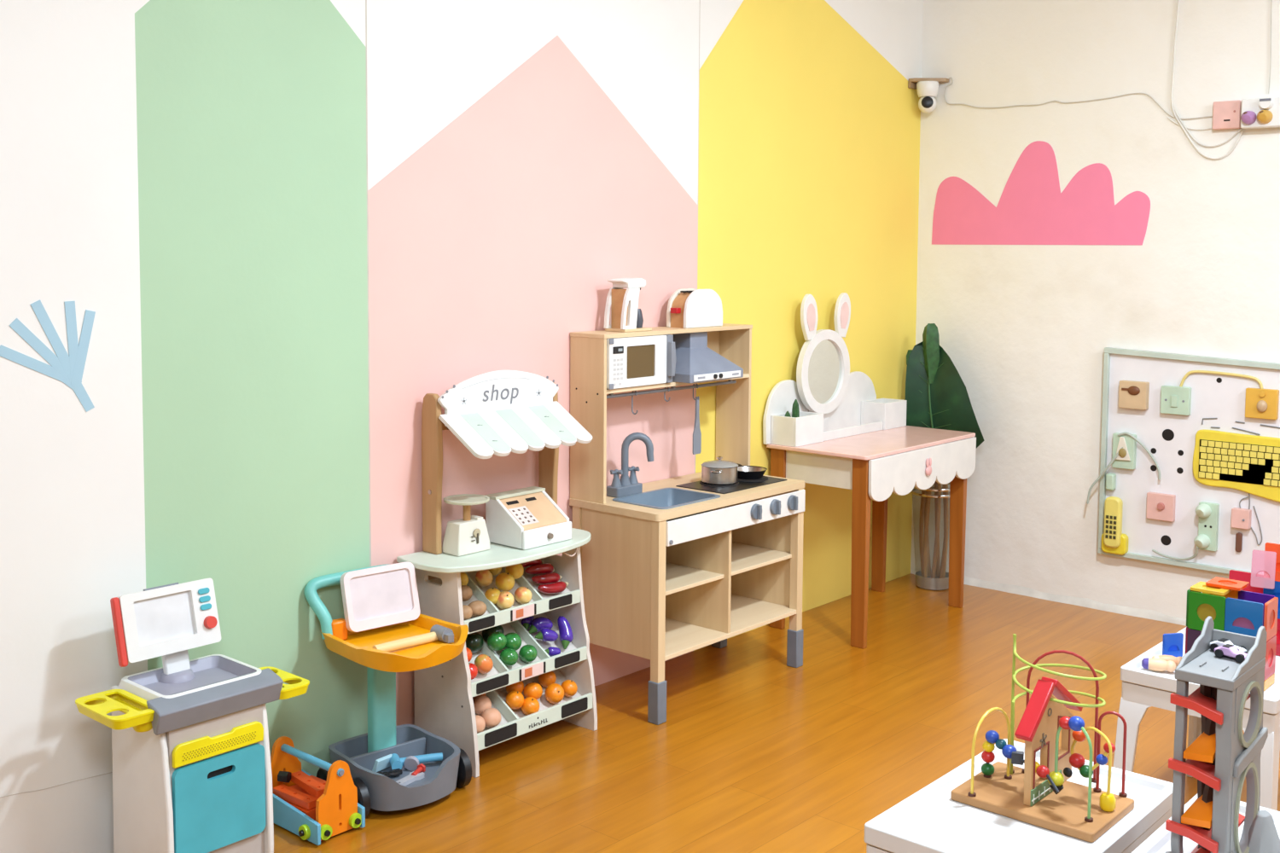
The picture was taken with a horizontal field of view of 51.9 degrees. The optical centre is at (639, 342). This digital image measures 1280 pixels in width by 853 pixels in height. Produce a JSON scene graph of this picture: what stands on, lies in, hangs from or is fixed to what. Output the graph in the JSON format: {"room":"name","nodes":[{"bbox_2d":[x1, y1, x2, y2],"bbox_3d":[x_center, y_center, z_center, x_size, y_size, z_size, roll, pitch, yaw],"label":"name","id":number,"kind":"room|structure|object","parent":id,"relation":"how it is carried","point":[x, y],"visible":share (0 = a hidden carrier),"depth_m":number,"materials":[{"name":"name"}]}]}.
{"room":"children's room","nodes":[
{"label":"children's room","id":0,"kind":"room"},
{"bbox_2d":[0,0,923,852],"bbox_3d":[-1.030,-0.272,2.934,0.120,2.750,6.620,4,5,41],"label":"wall","id":1,"kind":"structure","parent":0,"point":[286,227],"depth_m":3.22,"materials":[{"name":"white paint"}]},
{"bbox_2d":[0,299,95,412],"bbox_3d":[-1.200,0.031,2.669,0.002,0.236,0.203,4,5,41],"label":"sticker","id":2,"kind":"object","parent":1,"relation":"attached to","point":[64,368],"visible":1,"depth_m":2.69,"materials":[{"name":"paper"}]},
{"bbox_2d":[273,573,1279,852],"bbox_3d":[1.030,1.292,1.229,5.620,0.100,6.620,4,5,41],"label":"floor","id":3,"kind":"structure","parent":0,"point":[753,752],"depth_m":3.56,"materials":[{"name":"laminate"}]},
{"bbox_2d":[75,578,309,852],"bbox_3d":[-0.932,0.817,2.746,0.236,0.604,0.436,4,5,41],"label":"checkout counter","id":4,"kind":"object","parent":3,"relation":"on","point":[192,765],"visible":1,"depth_m":2.70,"materials":[{"name":"white plastic"}]},
{"bbox_2d":[118,654,261,700],"bbox_3d":[-0.938,0.708,2.749,0.198,0.026,0.240,4,5,41],"label":"tray","id":5,"kind":"object","parent":4,"relation":"on","point":[185,679],"depth_m":2.76,"materials":[{"name":"grey plastic"}]},
{"bbox_2d":[270,736,365,845],"bbox_3d":[-0.761,1.014,3.004,0.251,0.166,0.144,4,5,41],"label":"toolbox","id":6,"kind":"object","parent":3,"relation":"on","point":[338,811],"visible":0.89,"depth_m":2.95,"materials":[{"name":"orange wood"}]},
{"bbox_2d":[272,785,319,820],"bbox_3d":[-0.765,1.062,3.022,0.150,0.039,0.102,4,5,41],"label":"plank","id":7,"kind":"object","parent":6,"relation":"in","point":[311,813],"visible":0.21,"depth_m":2.96,"materials":[{"name":"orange wood"}]},
{"bbox_2d":[277,771,291,783],"bbox_3d":[-0.824,1.007,3.050,0.024,0.026,0.022,1,4,12],"label":"bolt","id":8,"kind":"object","parent":7,"relation":"on","point":[282,776],"visible":1,"depth_m":3.04,"materials":[{"name":"black plastic"}]},
{"bbox_2d":[273,785,318,809],"bbox_3d":[-0.783,1.034,2.992,0.130,0.016,0.028,4,5,38],"label":"bar","id":9,"kind":"object","parent":7,"relation":"on","point":[308,802],"visible":0.96,"depth_m":2.98,"materials":[{"name":"orange wood"}]},
{"bbox_2d":[290,771,325,797],"bbox_3d":[-0.760,1.015,3.024,0.028,0.016,0.130,-3,5,-42],"label":"bar","id":10,"kind":"object","parent":7,"relation":"on","point":[301,779],"visible":0.91,"depth_m":3.01,"materials":[{"name":"orange wood"}]},
{"bbox_2d":[304,561,471,818],"bbox_3d":[-0.579,0.825,3.149,0.311,0.536,0.366,-3,5,-42],"label":"tool cart","id":11,"kind":"object","parent":3,"relation":"on","point":[381,603],"visible":0.81,"depth_m":3.18,"materials":[{"name":"grey plastic"}]},
{"bbox_2d":[372,754,391,772],"bbox_3d":[-0.616,1.011,3.159,0.018,0.036,0.064,2,5,26],"label":"plank","id":12,"kind":"object","parent":11,"relation":"on","point":[383,763],"visible":0.86,"depth_m":3.15,"materials":[{"name":"blue plastic"}]},
{"bbox_2d":[377,768,402,777],"bbox_3d":[-0.611,1.026,3.110,0.102,0.012,0.046,-3,5,-37],"label":"pliers","id":13,"kind":"object","parent":11,"relation":"on","point":[396,772],"visible":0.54,"depth_m":3.12,"materials":[{"name":"black plastic"}]},
{"bbox_2d":[320,613,468,672],"bbox_3d":[-0.573,0.701,3.136,0.346,0.062,0.289,4,5,41],"label":"tray","id":14,"kind":"object","parent":11,"relation":"on","point":[352,637],"depth_m":3.14,"materials":[{"name":"orange plastic"}]},
{"bbox_2d":[395,770,424,785],"bbox_3d":[-0.546,1.032,3.102,0.032,0.010,0.090,3,5,31],"label":"wrench","id":15,"kind":"object","parent":11,"relation":"on","point":[409,779],"visible":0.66,"depth_m":3.10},
{"bbox_2d":[403,756,418,771],"bbox_3d":[-0.549,1.013,3.165,0.036,0.037,0.016,1,4,7],"label":"disc","id":16,"kind":"object","parent":11,"relation":"in","point":[410,763],"visible":1,"depth_m":3.16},
{"bbox_2d":[372,624,453,651],"bbox_3d":[-0.529,0.705,3.099,0.200,0.034,0.068,-4,6,-45],"label":"hammer","id":17,"kind":"object","parent":11,"relation":"in","point":[437,632],"visible":0.92,"depth_m":3.12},
{"bbox_2d":[389,752,442,769],"bbox_3d":[-0.540,1.009,3.181,0.127,0.026,0.052,-1,4,-19],"label":"hammer","id":18,"kind":"object","parent":11,"relation":"in","point":[396,762],"visible":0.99,"depth_m":3.18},
{"bbox_2d":[396,370,597,778],"bbox_3d":[-0.350,0.574,3.487,0.248,0.993,0.568,4,5,41],"label":"stand","id":19,"kind":"object","parent":3,"relation":"on","point":[499,413],"visible":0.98,"depth_m":3.42,"materials":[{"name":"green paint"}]},
{"bbox_2d":[442,494,489,556],"bbox_3d":[-0.450,0.474,3.418,0.120,0.139,0.120,4,5,41],"label":"scale","id":20,"kind":"object","parent":19,"relation":"on","point":[468,535],"visible":1,"depth_m":3.39,"materials":[{"name":"beige wood"}]},
{"bbox_2d":[461,585,472,601],"bbox_3d":[-0.453,0.646,3.384,0.044,0.041,0.047,4,5,41],"label":"potato","id":21,"kind":"object","parent":19,"relation":"in","point":[467,593],"visible":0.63,"depth_m":3.37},
{"bbox_2d":[462,605,472,620],"bbox_3d":[-0.445,0.686,3.332,0.041,0.039,0.043,4,5,41],"label":"potato","id":22,"kind":"object","parent":19,"relation":"in","point":[468,613],"visible":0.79,"depth_m":3.32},
{"bbox_2d":[465,632,483,653],"bbox_3d":[-0.435,0.782,3.427,0.054,0.048,0.059,4,5,41],"label":"avocado","id":23,"kind":"object","parent":19,"relation":"on","point":[474,642],"visible":0.72,"depth_m":3.41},
{"bbox_2d":[468,600,486,616],"bbox_3d":[-0.418,0.682,3.367,0.045,0.040,0.054,4,5,41],"label":"potato","id":24,"kind":"object","parent":19,"relation":"in","point":[479,608],"visible":0.91,"depth_m":3.35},
{"bbox_2d":[475,715,485,733],"bbox_3d":[-0.413,0.966,3.324,0.044,0.046,0.044,4,5,41],"label":"egg","id":25,"kind":"object","parent":19,"relation":"in","point":[480,724],"visible":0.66,"depth_m":3.31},
{"bbox_2d":[473,695,491,715],"bbox_3d":[-0.407,0.937,3.396,0.047,0.049,0.051,4,5,41],"label":"egg","id":26,"kind":"object","parent":19,"relation":"in","point":[481,703],"visible":0.77,"depth_m":3.38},
{"bbox_2d":[474,654,493,674],"bbox_3d":[-0.401,0.824,3.372,0.047,0.051,0.052,4,5,41],"label":"mango","id":27,"kind":"object","parent":19,"relation":"on","point":[484,663],"visible":0.93,"depth_m":3.35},
{"bbox_2d":[475,570,493,587],"bbox_3d":[-0.411,0.621,3.469,0.047,0.047,0.046,4,5,41],"label":"peach","id":28,"kind":"object","parent":19,"relation":"on","point":[484,578],"visible":0.97,"depth_m":3.45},
{"bbox_2d":[480,708,501,727],"bbox_3d":[-0.381,0.960,3.364,0.050,0.048,0.056,4,5,41],"label":"egg","id":29,"kind":"object","parent":19,"relation":"in","point":[492,718],"visible":0.96,"depth_m":3.35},
{"bbox_2d":[484,587,500,604],"bbox_3d":[-0.384,0.662,3.438,0.045,0.041,0.045,4,5,41],"label":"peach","id":30,"kind":"object","parent":19,"relation":"on","point":[492,595],"visible":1,"depth_m":3.42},
{"bbox_2d":[482,625,504,642],"bbox_3d":[-0.390,0.772,3.493,0.056,0.050,0.061,4,5,41],"label":"avocado","id":31,"kind":"object","parent":19,"relation":"on","point":[485,633],"visible":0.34,"depth_m":3.47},
{"bbox_2d":[396,528,590,573],"bbox_3d":[-0.349,0.548,3.486,0.248,0.015,0.568,4,5,41],"label":"countertop","id":32,"kind":"structure","parent":19,"relation":"on","point":[498,555],"depth_m":3.36,"materials":[{"name":"green paint"}]},
{"bbox_2d":[487,632,506,651],"bbox_3d":[-0.374,0.782,3.439,0.052,0.045,0.052,4,5,41],"label":"lime","id":33,"kind":"object","parent":19,"relation":"in","point":[496,641],"visible":1,"depth_m":3.42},
{"bbox_2d":[494,572,514,591],"bbox_3d":[-0.357,0.634,3.482,0.052,0.049,0.052,4,5,41],"label":"peach","id":34,"kind":"object","parent":19,"relation":"on","point":[503,582],"visible":0.99,"depth_m":3.46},
{"bbox_2d":[429,566,580,634],"bbox_3d":[-0.365,0.653,3.508,0.176,0.135,0.419,4,5,41],"label":"tray","id":35,"kind":"object","parent":19,"relation":"on","point":[445,599],"depth_m":3.43,"materials":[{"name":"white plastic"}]},
{"bbox_2d":[496,591,514,609],"bbox_3d":[-0.352,0.674,3.437,0.047,0.047,0.048,4,5,41],"label":"peach","id":36,"kind":"object","parent":19,"relation":"in","point":[505,601],"visible":1,"depth_m":3.42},
{"bbox_2d":[499,648,517,666],"bbox_3d":[-0.343,0.823,3.437,0.049,0.042,0.049,4,5,41],"label":"lime","id":37,"kind":"object","parent":19,"relation":"on","point":[509,657],"visible":1,"depth_m":3.42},
{"bbox_2d":[504,633,521,651],"bbox_3d":[-0.339,0.793,3.480,0.052,0.045,0.052,4,5,41],"label":"lime","id":38,"kind":"object","parent":19,"relation":"on","point":[514,640],"visible":0.7,"depth_m":3.46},
{"bbox_2d":[505,691,523,709],"bbox_3d":[-0.328,0.939,3.452,0.049,0.047,0.050,4,5,41],"label":"toy","id":39,"kind":"object","parent":19,"relation":"in","point":[514,700],"visible":1,"depth_m":3.44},
{"bbox_2d":[505,564,523,579],"bbox_3d":[-0.338,0.613,3.540,0.050,0.046,0.050,4,5,41],"label":"peach","id":40,"kind":"object","parent":19,"relation":"on","point":[516,571],"visible":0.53,"depth_m":3.52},
{"bbox_2d":[505,680,523,693],"bbox_3d":[-0.333,0.916,3.503,0.049,0.045,0.049,4,5,41],"label":"toy","id":41,"kind":"object","parent":19,"relation":"in","point":[519,687],"visible":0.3,"depth_m":3.48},
{"bbox_2d":[514,587,532,604],"bbox_3d":[-0.309,0.671,3.489,0.048,0.046,0.047,4,5,41],"label":"peach","id":42,"kind":"object","parent":19,"relation":"in","point":[522,595],"visible":1,"depth_m":3.47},
{"bbox_2d":[468,612,587,697],"bbox_3d":[-0.357,0.800,3.510,0.202,0.150,0.419,4,5,41],"label":"tray","id":43,"kind":"object","parent":19,"relation":"on","point":[501,676],"depth_m":3.50,"materials":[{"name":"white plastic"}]},
{"bbox_2d":[484,486,571,550],"bbox_3d":[-0.296,0.472,3.544,0.160,0.127,0.184,4,5,41],"label":"cash register","id":44,"kind":"object","parent":19,"relation":"on","point":[527,518],"visible":0.89,"depth_m":3.51,"materials":[{"name":"white paint"}]},
{"bbox_2d":[518,645,537,663],"bbox_3d":[-0.296,0.825,3.487,0.049,0.042,0.049,4,5,41],"label":"lime","id":45,"kind":"object","parent":19,"relation":"on","point":[527,654],"visible":1,"depth_m":3.47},
{"bbox_2d":[521,697,539,715],"bbox_3d":[-0.289,0.959,3.465,0.049,0.046,0.049,4,5,41],"label":"toy","id":46,"kind":"object","parent":19,"relation":"in","point":[531,706],"visible":0.98,"depth_m":3.45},
{"bbox_2d":[523,681,542,699],"bbox_3d":[-0.285,0.931,3.507,0.051,0.049,0.051,4,5,41],"label":"toy","id":47,"kind":"object","parent":19,"relation":"in","point":[532,689],"visible":0.84,"depth_m":3.49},
{"bbox_2d":[475,669,592,750],"bbox_3d":[-0.350,0.926,3.512,0.222,0.163,0.419,4,5,41],"label":"tray","id":48,"kind":"object","parent":19,"relation":"on","point":[514,724],"depth_m":3.45,"materials":[{"name":"green paint"}]},
{"bbox_2d":[524,563,554,574],"bbox_3d":[-0.270,0.625,3.617,0.033,0.033,0.104,4,5,41],"label":"toy chilli","id":49,"kind":"object","parent":19,"relation":"in","point":[544,568],"visible":0.98,"depth_m":3.60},
{"bbox_2d":[528,616,552,634],"bbox_3d":[-0.274,0.770,3.592,0.074,0.039,0.037,-2,5,-34],"label":"toy aubergine","id":50,"kind":"object","parent":19,"relation":"on","point":[538,624],"visible":0.97,"depth_m":3.58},
{"bbox_2d":[535,628,558,641],"bbox_3d":[-0.253,0.794,3.565,0.066,0.039,0.034,-1,4,-23],"label":"toy aubergine","id":51,"kind":"object","parent":19,"relation":"on","point":[545,635],"visible":1,"depth_m":3.55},
{"bbox_2d":[531,572,562,584],"bbox_3d":[-0.250,0.648,3.600,0.032,0.032,0.107,4,5,41],"label":"toy chilli","id":52,"kind":"object","parent":19,"relation":"in","point":[551,578],"visible":1,"depth_m":3.58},
{"bbox_2d":[538,671,556,687],"bbox_3d":[-0.253,0.916,3.590,0.049,0.045,0.049,4,5,41],"label":"toy","id":53,"kind":"object","parent":19,"relation":"in","point":[545,679],"visible":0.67,"depth_m":3.57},
{"bbox_2d":[537,581,568,593],"bbox_3d":[-0.232,0.669,3.584,0.031,0.032,0.108,4,6,45],"label":"toy chilli","id":54,"kind":"object","parent":19,"relation":"in","point":[558,587],"visible":1,"depth_m":3.57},
{"bbox_2d":[544,683,564,703],"bbox_3d":[-0.230,0.946,3.544,0.051,0.053,0.053,4,5,41],"label":"toy","id":55,"kind":"object","parent":19,"relation":"in","point":[554,693],"visible":1,"depth_m":3.53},
{"bbox_2d":[557,616,573,649],"bbox_3d":[-0.204,0.795,3.610,0.038,0.081,0.055,-1,4,-24],"label":"toy aubergine","id":56,"kind":"object","parent":19,"relation":"in","point":[566,636],"visible":1,"depth_m":3.60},
{"bbox_2d":[560,680,577,697],"bbox_3d":[-0.194,0.945,3.591,0.047,0.044,0.047,4,5,41],"label":"toy","id":57,"kind":"object","parent":19,"relation":"in","point":[570,688],"visible":0.88,"depth_m":3.58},
{"bbox_2d":[569,323,805,725],"bbox_3d":[0.166,0.500,3.983,0.372,1.076,0.720,4,5,41],"label":"toy kitchen","id":58,"kind":"object","parent":3,"relation":"on","point":[672,567],"visible":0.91,"depth_m":3.88,"materials":[{"name":"brown wood"}]},
{"bbox_2d":[603,278,651,332],"bbox_3d":[-0.035,-0.111,3.875,0.080,0.156,0.128,4,5,41],"label":"coffee maker","id":59,"kind":"object","parent":58,"relation":"on","point":[625,317],"visible":1,"depth_m":3.84,"materials":[{"name":"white wood"}]},
{"bbox_2d":[606,432,653,498],"bbox_3d":[-0.029,0.359,3.876,0.090,0.186,0.122,4,5,41],"label":"faucet","id":60,"kind":"object","parent":58,"relation":"on","point":[625,487],"depth_m":3.88,"materials":[{"name":"grey plastic"}]},
{"bbox_2d":[612,488,720,522],"bbox_3d":[0.078,0.484,3.841,0.206,0.063,0.273,4,5,41],"label":"sink basin","id":61,"kind":"object","parent":58,"relation":"in","point":[660,499],"depth_m":3.90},
{"bbox_2d":[606,373,749,394],"bbox_3d":[0.079,0.121,4.034,0.132,0.012,0.677,4,5,41],"label":"shelf","id":62,"kind":"object","parent":58,"relation":"attached to","point":[672,381],"depth_m":3.91,"materials":[{"name":"brown wood"}]},
{"bbox_2d":[569,471,805,521],"bbox_3d":[0.157,0.456,3.989,0.347,0.020,0.720,4,5,41],"label":"countertop","id":63,"kind":"structure","parent":58,"relation":"on","point":[640,512],"depth_m":3.83,"materials":[{"name":"brown wood"}]},
{"bbox_2d":[666,288,722,328],"bbox_3d":[0.168,-0.108,4.110,0.082,0.119,0.197,4,5,41],"label":"toaster","id":64,"kind":"object","parent":58,"relation":"on","point":[687,308],"visible":1,"depth_m":4.07,"materials":[{"name":"white wood"}]},
{"bbox_2d":[665,562,723,595],"bbox_3d":[0.033,0.691,3.871,0.303,0.011,0.309,4,5,41],"label":"shelf","id":65,"kind":"object","parent":58,"relation":"attached to","point":[679,576],"depth_m":3.88,"materials":[{"name":"brown wood"}]},
{"bbox_2d":[672,331,743,383],"bbox_3d":[0.174,0.040,4.075,0.184,0.144,0.264,4,5,41],"label":"range hood","id":66,"kind":"object","parent":58,"relation":"attached to","point":[695,363],"depth_m":4.04,"materials":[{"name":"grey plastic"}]},
{"bbox_2d":[700,456,738,485],"bbox_3d":[0.247,0.393,4.075,0.123,0.081,0.117,-2,5,-35],"label":"pot","id":67,"kind":"object","parent":58,"relation":"on","point":[719,472],"visible":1,"depth_m":4.03,"materials":[{"name":"metal"}]},
{"bbox_2d":[664,593,796,661],"bbox_3d":[0.155,0.857,4.016,0.334,0.013,0.675,4,5,41],"label":"shelf","id":68,"kind":"object","parent":58,"relation":"attached to","point":[748,612],"depth_m":3.99,"materials":[{"name":"brown wood"}]},
{"bbox_2d":[675,476,786,494],"bbox_3d":[0.288,0.438,4.095,0.186,0.003,0.326,4,5,41],"label":"cooktop","id":69,"kind":"object","parent":58,"relation":"in","point":[741,485],"depth_m":4.03,"materials":[{"name":"black plastic"}]},
{"bbox_2d":[736,463,767,479],"bbox_3d":[0.327,0.411,4.183,0.163,0.032,0.114,4,5,41],"label":"frying pan","id":70,"kind":"object","parent":58,"relation":"on","point":[744,472],"visible":0.84,"depth_m":4.14,"materials":[{"name":"black metal"}]},
{"bbox_2d":[731,541,791,575],"bbox_3d":[0.258,0.675,4.128,0.303,0.011,0.351,4,5,41],"label":"shelf","id":71,"kind":"object","parent":58,"relation":"attached to","point":[746,556],"depth_m":4.15,"materials":[{"name":"brown wood"}]},
{"bbox_3d":[0.173,0.153,4.075,0.023,0.054,0.004,4,5,41],"label":"hook","id":72,"kind":"object","parent":58,"relation":"attached to","visible":0},
{"bbox_2d":[692,396,701,454],"bbox_3d":[0.177,0.258,4.078,0.006,0.178,0.038,4,5,41],"label":"spatula","id":73,"kind":"object","parent":72,"relation":"hanging from","point":[696,433],"visible":1,"depth_m":4.07,"materials":[{"name":"grey plastic"}]},
{"bbox_2d":[762,292,976,649],"bbox_3d":[0.838,0.410,4.701,0.427,1.163,0.783,4,5,41],"label":"table","id":74,"kind":"object","parent":3,"relation":"on","point":[844,437],"visible":0.98,"depth_m":4.63,"materials":[{"name":"pink paint"}]},
{"bbox_2d":[808,339,842,404],"bbox_3d":[0.660,0.106,4.731,0.004,0.240,0.242,4,5,41],"label":"mirror glass","id":75,"kind":"object","parent":74,"relation":"attached to","point":[824,356],"depth_m":4.74,"materials":[{"name":"white"}]},
{"bbox_2d":[910,482,949,590],"bbox_3d":[1.154,0.740,5.162,0.195,0.442,0.195,0,4,1],"label":"vase","id":76,"kind":"object","parent":3,"relation":"on","point":[936,584],"visible":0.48,"depth_m":5.11,"materials":[{"name":"clear glass"}]},
{"bbox_2d":[904,323,984,578],"bbox_3d":[1.175,0.430,5.124,0.357,1.005,0.116,4,5,41],"label":"leaf plant","id":77,"kind":"object","parent":76,"relation":"in","point":[937,397],"visible":0.79,"depth_m":5.13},
{"bbox_2d":[863,738,1173,852],"bbox_3d":[0.643,0.968,2.203,0.341,0.402,0.557,4,5,41],"label":"table","id":78,"kind":"object","parent":3,"relation":"on","point":[928,821],"visible":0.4,"depth_m":2.13,"materials":[{"name":"plastic"}]},
{"bbox_2d":[950,634,1134,843],"bbox_3d":[0.693,0.646,2.227,0.248,0.262,0.224,4,5,41],"label":"bead maze","id":79,"kind":"object","parent":78,"relation":"on","point":[1042,796],"visible":1,"depth_m":2.20,"materials":[{"name":"brown wood"}]},
{"bbox_2d":[1039,733,1047,748],"bbox_3d":[0.673,0.664,2.196,0.002,0.024,0.025,4,5,41],"label":"print","id":80,"kind":"object","parent":79,"relation":"on","point":[1043,736],"depth_m":2.19},
{"bbox_2d":[1029,770,1061,806],"bbox_3d":[0.684,0.750,2.214,0.003,0.026,0.117,4,5,41],"label":"print","id":81,"kind":"object","parent":79,"relation":"on","point":[1041,794],"depth_m":2.20},
{"bbox_2d":[1112,627,1279,810],"bbox_3d":[1.348,0.911,3.009,0.341,0.412,0.557,4,5,41],"label":"table","id":82,"kind":"object","parent":3,"relation":"on","point":[1142,689],"depth_m":2.87,"materials":[{"name":"plastic"}]},
{"bbox_2d":[1141,658,1176,672],"bbox_3d":[1.152,0.716,2.920,0.071,0.028,0.028,2,4,21],"label":"doll","id":83,"kind":"object","parent":82,"relation":"on","point":[1155,665],"visible":0.98,"depth_m":2.91,"materials":[{"name":"beige paint"}]},
{"bbox_2d":[1152,655,1182,666],"bbox_3d":[1.184,0.715,2.946,0.071,0.028,0.028,1,4,13],"label":"doll","id":84,"kind":"object","parent":82,"relation":"on","point":[1177,660],"visible":0.42,"depth_m":2.94,"materials":[{"name":"paint"}]},
{"bbox_2d":[1162,633,1183,657],"bbox_3d":[1.222,0.696,3.019,0.050,0.056,0.006,-1,4,-14],"label":"tile","id":85,"kind":"object","parent":82,"relation":"on","point":[1172,643],"depth_m":3.02,"materials":[{"name":"blue"}]},
{"bbox_2d":[1184,588,1201,654],"bbox_3d":[1.227,0.625,2.920,0.006,0.166,0.076,4,5,41],"label":"tile","id":86,"kind":"object","parent":82,"relation":"on","point":[1188,590],"depth_m":2.89,"materials":[{"name":"green"}]},
{"bbox_2d":[1190,576,1249,595],"bbox_3d":[1.274,0.536,2.893,0.094,0.014,0.105,4,5,41],"label":"tile","id":87,"kind":"object","parent":86,"relation":"on","point":[1237,585],"depth_m":2.88,"materials":[{"name":"orange"}]},
{"bbox_2d":[1228,542,1279,656],"bbox_3d":[1.446,0.593,3.065,0.144,0.259,0.012,4,5,41],"label":"tile","id":88,"kind":"object","parent":82,"relation":"on","point":[1271,569],"depth_m":3.04,"materials":[{"name":"orange"}]},
{"bbox_2d":[1263,597,1278,680],"bbox_3d":[1.347,0.634,2.815,0.006,0.166,0.076,4,5,41],"label":"tile","id":89,"kind":"object","parent":82,"relation":"on","point":[1271,607],"depth_m":2.81,"materials":[{"name":"orange"}]},
{"bbox_2d":[1202,587,1275,626],"bbox_3d":[1.315,0.585,2.896,0.152,0.082,0.006,4,5,41],"label":"tile","id":90,"kind":"object","parent":89,"relation":"on","point":[1242,595],"depth_m":2.88,"materials":[{"name":"purple"}]},
{"bbox_3d":[1.287,0.728,2.817,0.075,0.021,0.006,4,5,41],"label":"strip","id":91,"kind":"object","parent":82,"relation":"on","visible":0},
{"bbox_3d":[1.288,0.675,2.814,0.075,0.083,0.006,4,5,41],"label":"tile","id":92,"kind":"structure","parent":91,"relation":"on","visible":0},
{"bbox_2d":[1186,591,1263,652],"bbox_3d":[1.259,0.632,2.836,0.152,0.166,0.006,4,5,41],"label":"tile","id":93,"kind":"object","parent":92,"relation":"on","point":[1242,617],"depth_m":2.83,"materials":[{"name":"blue"}]},
{"bbox_2d":[1131,794,1279,852],"bbox_3d":[0.912,0.987,1.968,0.341,0.402,0.557,4,5,41],"label":"table","id":94,"kind":"object","parent":3,"relation":"on","point":[1159,841],"visible":0.13,"depth_m":2.08,"materials":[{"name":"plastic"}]},
{"bbox_2d":[1165,616,1279,852],"bbox_3d":[0.888,0.615,1.995,0.138,0.360,0.217,4,5,41],"label":"tower","id":95,"kind":"object","parent":94,"relation":"on","point":[1220,759],"visible":0.99,"depth_m":1.96,"materials":[{"name":"grey plastic"}]},
{"bbox_2d":[1209,638,1247,652],"bbox_3d":[0.910,0.472,2.037,0.025,0.019,0.053,-3,5,-39],"label":"toy car","id":96,"kind":"object","parent":95,"relation":"on","point":[1220,642],"visible":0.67,"depth_m":2.04,"materials":[{"name":"white paint"}]},
{"bbox_2d":[1214,644,1248,663],"bbox_3d":[0.904,0.474,2.007,0.025,0.019,0.053,-3,5,-39],"label":"toy car","id":97,"kind":"object","parent":95,"relation":"on","point":[1229,650],"visible":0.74,"depth_m":2.00,"materials":[{"name":"purple paint"}]},
{"bbox_2d":[910,0,1279,619],"bbox_3d":[3.225,-0.285,3.528,5.500,2.750,0.120,4,5,41],"label":"wall","id":98,"kind":"structure","parent":0,"point":[1026,329],"depth_m":4.86,"materials":[{"name":"paint"}]},
{"bbox_2d":[907,77,949,89],"bbox_3d":[1.134,-1.016,5.165,0.123,0.037,0.103,4,5,41],"label":"corner shelf","id":99,"kind":"object","parent":98,"relation":"attached to","point":[912,82],"visible":0.77,"depth_m":5.15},
{"bbox_2d":[916,81,939,113],"bbox_3d":[1.128,-0.960,5.165,0.088,0.120,0.088,4,5,41],"label":"security camera","id":100,"kind":"object","parent":99,"relation":"attached to","point":[927,90],"visible":1,"depth_m":5.13,"materials":[{"name":"white plastic"}]},
{"bbox_2d":[931,140,1150,244],"bbox_3d":[1.489,-0.561,4.953,0.860,0.388,0.002,4,5,41],"label":"sticker","id":101,"kind":"object","parent":98,"relation":"attached to","point":[1032,208],"visible":1,"depth_m":4.94,"materials":[{"name":"pink plastic"}]},
{"bbox_2d":[913,567,1186,626],"bbox_3d":[2.450,1.024,4.205,3.540,0.032,0.014,4,5,41],"label":"trim","id":102,"kind":"structure","parent":98,"relation":"attached to","point":[1150,614],"depth_m":4.93,"materials":[{"name":"paint"}]},
{"bbox_2d":[944,76,1212,119],"bbox_3d":[1.581,-0.905,4.842,1.024,0.217,0.004,4,5,41],"label":"cable","id":103,"kind":"object","parent":98,"relation":"attached to","point":[951,77],"visible":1,"depth_m":4.85,"materials":[{"name":"plastic"}]},
{"bbox_2d":[1086,347,1279,575],"bbox_3d":[1.992,0.419,4.523,0.909,0.758,0.077,4,5,41],"label":"board","id":104,"kind":"object","parent":98,"relation":"attached to","point":[1189,476],"visible":1,"depth_m":4.61,"materials":[{"name":"white wood"}]},
{"bbox_2d":[1105,472,1116,490],"bbox_3d":[1.711,0.507,4.785,0.030,0.060,0.030,4,5,41],"label":"switch","id":105,"kind":"object","parent":104,"relation":"attached to","point":[1110,477],"depth_m":4.77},
{"bbox_2d":[1111,432,1136,470],"bbox_3d":[1.742,0.393,4.742,0.078,0.125,0.042,4,5,41],"label":"knob","id":106,"kind":"object","parent":104,"relation":"attached to","point":[1124,445],"depth_m":4.73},
{"bbox_2d":[1160,385,1191,415],"bbox_3d":[1.881,0.204,4.621,0.098,0.098,0.022,4,5,41],"label":"light switch","id":107,"kind":"object","parent":104,"relation":"attached to","point":[1175,400],"depth_m":4.61,"materials":[{"name":"green plastic"}]},
{"bbox_2d":[1245,387,1279,419],"bbox_3d":[2.090,0.207,4.428,0.100,0.100,0.038,4,5,41],"label":"knob","id":108,"kind":"object","parent":104,"relation":"attached to","point":[1260,403],"depth_m":4.42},
{"bbox_2d":[1170,0,1243,159],"bbox_3d":[1.951,-1.179,4.498,0.247,1.103,0.006,4,5,41],"label":"cable","id":109,"kind":"object","parent":98,"relation":"attached to","point":[1178,8],"visible":1,"depth_m":4.58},
{"bbox_2d":[1172,104,1242,147],"bbox_3d":[1.948,-0.749,4.529,0.239,0.156,0.005,4,5,41],"label":"cable","id":110,"kind":"object","parent":98,"relation":"attached to","point":[1175,111],"visible":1,"depth_m":4.55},
{"bbox_2d":[1212,99,1241,129],"bbox_3d":[1.996,-0.772,4.475,0.088,0.094,0.029,4,5,41],"label":"junction box","id":111,"kind":"object","parent":98,"relation":"attached to","point":[1226,114],"visible":0.9,"depth_m":4.46,"materials":[{"name":"plastic"}]},
{"bbox_2d":[1240,96,1279,129],"bbox_3d":[2.077,-0.763,4.365,0.156,0.099,0.089,4,5,41],"label":"box","id":112,"kind":"object","parent":98,"relation":"attached to","point":[1256,113],"visible":1,"depth_m":4.36,"materials":[{"name":"plastic"}]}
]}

